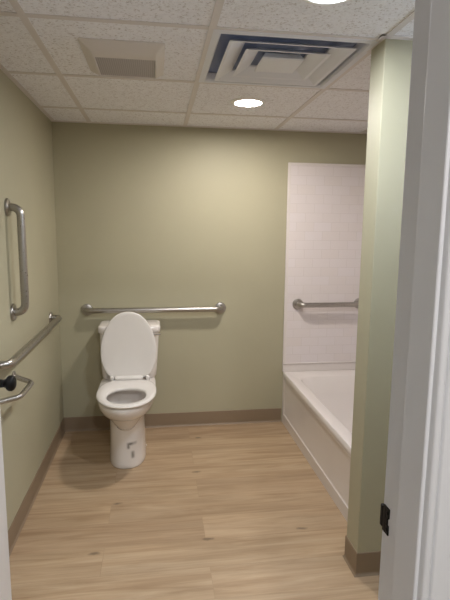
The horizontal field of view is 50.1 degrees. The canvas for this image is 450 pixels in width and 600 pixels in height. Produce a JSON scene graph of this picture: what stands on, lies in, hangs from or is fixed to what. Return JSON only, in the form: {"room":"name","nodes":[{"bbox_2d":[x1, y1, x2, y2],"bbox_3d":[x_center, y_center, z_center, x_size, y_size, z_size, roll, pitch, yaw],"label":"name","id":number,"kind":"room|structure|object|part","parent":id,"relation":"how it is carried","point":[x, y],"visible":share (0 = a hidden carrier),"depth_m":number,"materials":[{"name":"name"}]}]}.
{"room":"accessible bathroom","nodes":[
{"label":"accessible bathroom","id":0,"kind":"room"},
{"bbox_2d":[0,69,63,529],"bbox_3d":[-0.977,-0.043,1.904,0.100,2.327,2.620,-1,8,-8],"label":"wall","id":1,"kind":"structure","parent":0,"point":[29,424],"depth_m":2.46,"materials":[{"name":"green paint"}]},
{"bbox_2d":[4,198,28,320],"bbox_3d":[-0.927,-0.177,2.162,0.074,0.548,0.078,-1,8,-8],"label":"grab bar","id":2,"kind":"object","parent":1,"relation":"attached to","point":[9,207],"visible":1,"depth_m":2.15,"materials":[{"name":"grey metal"}]},
{"bbox_2d":[0,371,33,404],"bbox_3d":[-0.902,0.382,2.080,0.099,0.083,0.298,-1,8,-8],"label":"holder","id":3,"kind":"object","parent":1,"relation":"attached to","point":[29,382],"visible":0.91,"depth_m":2.06,"materials":[{"name":"grey metal"}]},
{"bbox_2d":[0,311,61,369],"bbox_3d":[-0.965,0.185,2.455,0.074,0.078,1.138,-1,8,-8],"label":"grab bar","id":4,"kind":"object","parent":1,"relation":"attached to","point":[54,320],"visible":1,"depth_m":2.25,"materials":[{"name":"grey metal"}]},
{"bbox_2d":[8,418,64,556],"bbox_3d":[-0.934,1.057,2.074,0.010,0.102,2.620,-1,8,-8],"label":"baseboard","id":5,"kind":"structure","parent":1,"relation":"attached to","point":[14,531],"depth_m":2.50,"materials":[{"name":"beige plastic"}]},
{"bbox_2d":[9,421,378,599],"bbox_3d":[0.206,1.142,2.268,2.520,0.100,2.782,-1,8,-8],"label":"floor","id":6,"kind":"structure","parent":0,"point":[225,511],"depth_m":2.31,"materials":[{"name":"brown wood"}]},
{"bbox_2d":[96,312,160,468],"bbox_3d":[-0.594,0.532,2.974,0.399,0.884,0.761,-1,8,-8],"label":"toilet","id":7,"kind":"object","parent":6,"relation":"on","point":[127,390],"visible":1,"depth_m":3.04,"materials":[{"name":"white ceramic"}]},
{"bbox_3d":[-0.581,0.549,2.843,0.350,0.021,0.496,-1,8,-8],"label":"seat","id":8,"kind":"part","parent":7,"relation":"part of","materials":[{"name":"white plastic"}]},
{"bbox_3d":[-0.606,0.758,2.995,0.352,0.432,0.729,-1,8,-8],"label":"bowl","id":9,"kind":"part","parent":7,"relation":"part of","materials":[{"name":"white ceramic"}]},
{"bbox_3d":[-0.614,0.285,3.071,0.352,0.424,0.036,-1,8,-8],"label":"seat lid","id":10,"kind":"part","parent":7,"relation":"part of","materials":[{"name":"white plastic"}]},
{"bbox_3d":[-0.629,0.175,3.189,0.397,0.049,0.227,-1,8,-8],"label":"tank lid","id":11,"kind":"part","parent":7,"relation":"part of","materials":[{"name":"white ceramic"}]},
{"bbox_3d":[-0.630,0.351,3.213,0.377,0.310,0.207,-1,8,-8],"label":"tank","id":12,"kind":"part","parent":7,"relation":"part of","materials":[{"name":"white ceramic"}]},
{"bbox_2d":[282,370,354,521],"bbox_3d":[0.901,0.817,2.872,0.762,0.382,1.494,-1,8,-8],"label":"bathtub","id":13,"kind":"object","parent":6,"relation":"on","point":[317,406],"visible":0.23,"depth_m":3.00,"materials":[{"name":"ceramic"}]},
{"bbox_2d":[283,370,354,454],"bbox_3d":[0.901,0.793,2.868,0.762,0.335,1.494,-1,8,-8],"label":"basin","id":14,"kind":"object","parent":13,"relation":"in","point":[318,405],"depth_m":3.24,"materials":[{"name":"ceramic"}]},
{"bbox_2d":[0,0,414,133],"bbox_3d":[0.231,-1.081,1.923,2.320,0.255,2.620,-1,8,-8],"label":"ceiling","id":15,"kind":"structure","parent":0,"point":[41,53],"depth_m":1.91,"materials":[{"name":"tile"}]},
{"bbox_2d":[78,37,164,78],"bbox_3d":[-0.398,-0.950,1.917,0.310,0.026,0.370,-1,8,-8],"label":"exhaust fan","id":16,"kind":"object","parent":15,"relation":"attached to","point":[104,57],"visible":1,"depth_m":1.85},
{"bbox_2d":[95,57,154,76],"bbox_3d":[-0.401,-0.949,1.964,0.226,0.003,0.221,-1,8,-8],"label":"grille","id":17,"kind":"object","parent":16,"relation":"attached to","point":[104,66],"depth_m":1.96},
{"bbox_2d":[231,97,265,106],"bbox_3d":[0.123,-1.047,2.559,0.188,0.009,0.188,-1,8,-8],"label":"recessed light","id":18,"kind":"object","parent":15,"relation":"in","point":[244,101],"visible":1,"depth_m":2.54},
{"bbox_2d":[199,29,377,88],"bbox_3d":[0.217,-0.974,1.959,0.600,0.046,0.600,-1,8,-8],"label":"ceiling vent","id":19,"kind":"object","parent":15,"relation":"in","point":[232,57],"visible":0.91,"depth_m":1.91,"materials":[{"name":"white metal"}]},
{"bbox_3d":[0.217,-0.964,1.960,0.168,0.026,0.168,-1,8,-8],"label":"plate","id":20,"kind":"part","parent":19,"relation":"part of","materials":[{"name":"white metal"}]},
{"bbox_2d":[303,0,349,4],"bbox_3d":[0.296,-0.868,1.349,0.188,0.009,0.188,-1,8,-8],"label":"recessed light","id":21,"kind":"object","parent":15,"relation":"in","point":[315,2],"visible":1,"depth_m":1.42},
{"bbox_2d":[52,122,366,420],"bbox_3d":[0.030,-0.254,3.406,2.520,2.327,0.100,-1,8,-8],"label":"wall","id":22,"kind":"structure","parent":0,"point":[146,216],"depth_m":3.30,"materials":[{"name":"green paint"}]},
{"bbox_2d":[81,302,225,314],"bbox_3d":[-0.478,0.065,3.291,0.988,0.078,0.074,-1,8,-8],"label":"grab bar","id":23,"kind":"object","parent":22,"relation":"attached to","point":[86,309],"visible":1,"depth_m":3.26,"materials":[{"name":"grey metal"}]},
{"bbox_2d":[64,408,280,431],"bbox_3d":[-0.352,0.859,3.459,1.548,0.102,0.010,-1,8,-8],"label":"baseboard","id":24,"kind":"structure","parent":22,"relation":"attached to","point":[88,423],"depth_m":3.47,"materials":[{"name":"beige plastic"}]},
{"bbox_2d":[347,39,412,552],"bbox_3d":[0.972,0.096,1.952,0.869,2.077,0.113,-1,8,-8],"label":"wall partition","id":25,"kind":"structure","parent":0,"point":[390,71],"depth_m":1.83,"materials":[{"name":"green paint"}]},
{"bbox_2d":[343,535,380,576],"bbox_3d":[0.957,1.073,2.094,0.879,0.102,0.134,-1,8,-8],"label":"baseboard","id":26,"kind":"structure","parent":25,"relation":"attached to","point":[363,564],"depth_m":1.99,"materials":[{"name":"beige plastic"}]},
{"bbox_3d":[0.057,0.086,0.670,4.200,2.450,0.124,-1,8,-8],"label":"wall","id":27,"kind":"structure","parent":0,"visible":0},
{"bbox_2d":[0,375,16,599],"bbox_3d":[-0.696,0.233,1.122,0.177,1.988,0.924,-1,8,-8],"label":"door","id":28,"kind":"structure","parent":27,"relation":"in","point":[10,383],"depth_m":1.61,"materials":[{"name":"white paint"}]},
{"bbox_3d":[-0.699,0.264,1.522,0.072,0.064,0.064,-1,8,-8],"label":"knob","id":29,"kind":"part","parent":28,"relation":"part of","materials":[{"name":"black metal"}]},
{"bbox_2d":[378,0,449,599],"bbox_3d":[0.277,0.293,0.735,0.031,2.025,0.129,-1,8,-8],"label":"trim","id":30,"kind":"structure","parent":27,"relation":"attached to","point":[427,160],"depth_m":0.68,"materials":[{"name":"white paint"}]},
{"bbox_3d":[0.265,0.360,0.795,0.007,0.046,0.028,-1,8,-8],"label":"strike plate","id":31,"kind":"part","parent":30,"relation":"part of","materials":[{"name":"black metal"}]},
{"bbox_2d":[417,164,449,599],"bbox_3d":[0.305,0.284,0.664,0.057,2.065,0.016,-1,8,-8],"label":"trim","id":32,"kind":"structure","parent":27,"relation":"attached to","point":[434,564],"depth_m":0.65,"materials":[{"name":"white paint"}]},
{"bbox_3d":[1.419,-0.069,2.243,0.100,2.327,2.620,-1,8,-8],"label":"wall","id":33,"kind":"structure","parent":0,"visible":0},
{"bbox_2d":[282,162,365,371],"bbox_3d":[0.910,-0.106,2.736,0.767,1.482,1.499,-1,8,-8],"label":"tub surround","id":34,"kind":"object","parent":33,"relation":"attached to","point":[325,202],"visible":0.29,"depth_m":3.44,"materials":[{"name":"tile"}]},
{"bbox_2d":[292,298,358,309],"bbox_3d":[0.754,0.032,3.450,0.538,0.078,0.074,-1,8,-8],"label":"grab bar","id":35,"kind":"object","parent":34,"relation":"attached to","point":[297,304],"visible":0.78,"depth_m":3.42,"materials":[{"name":"grey metal"}]}
]}

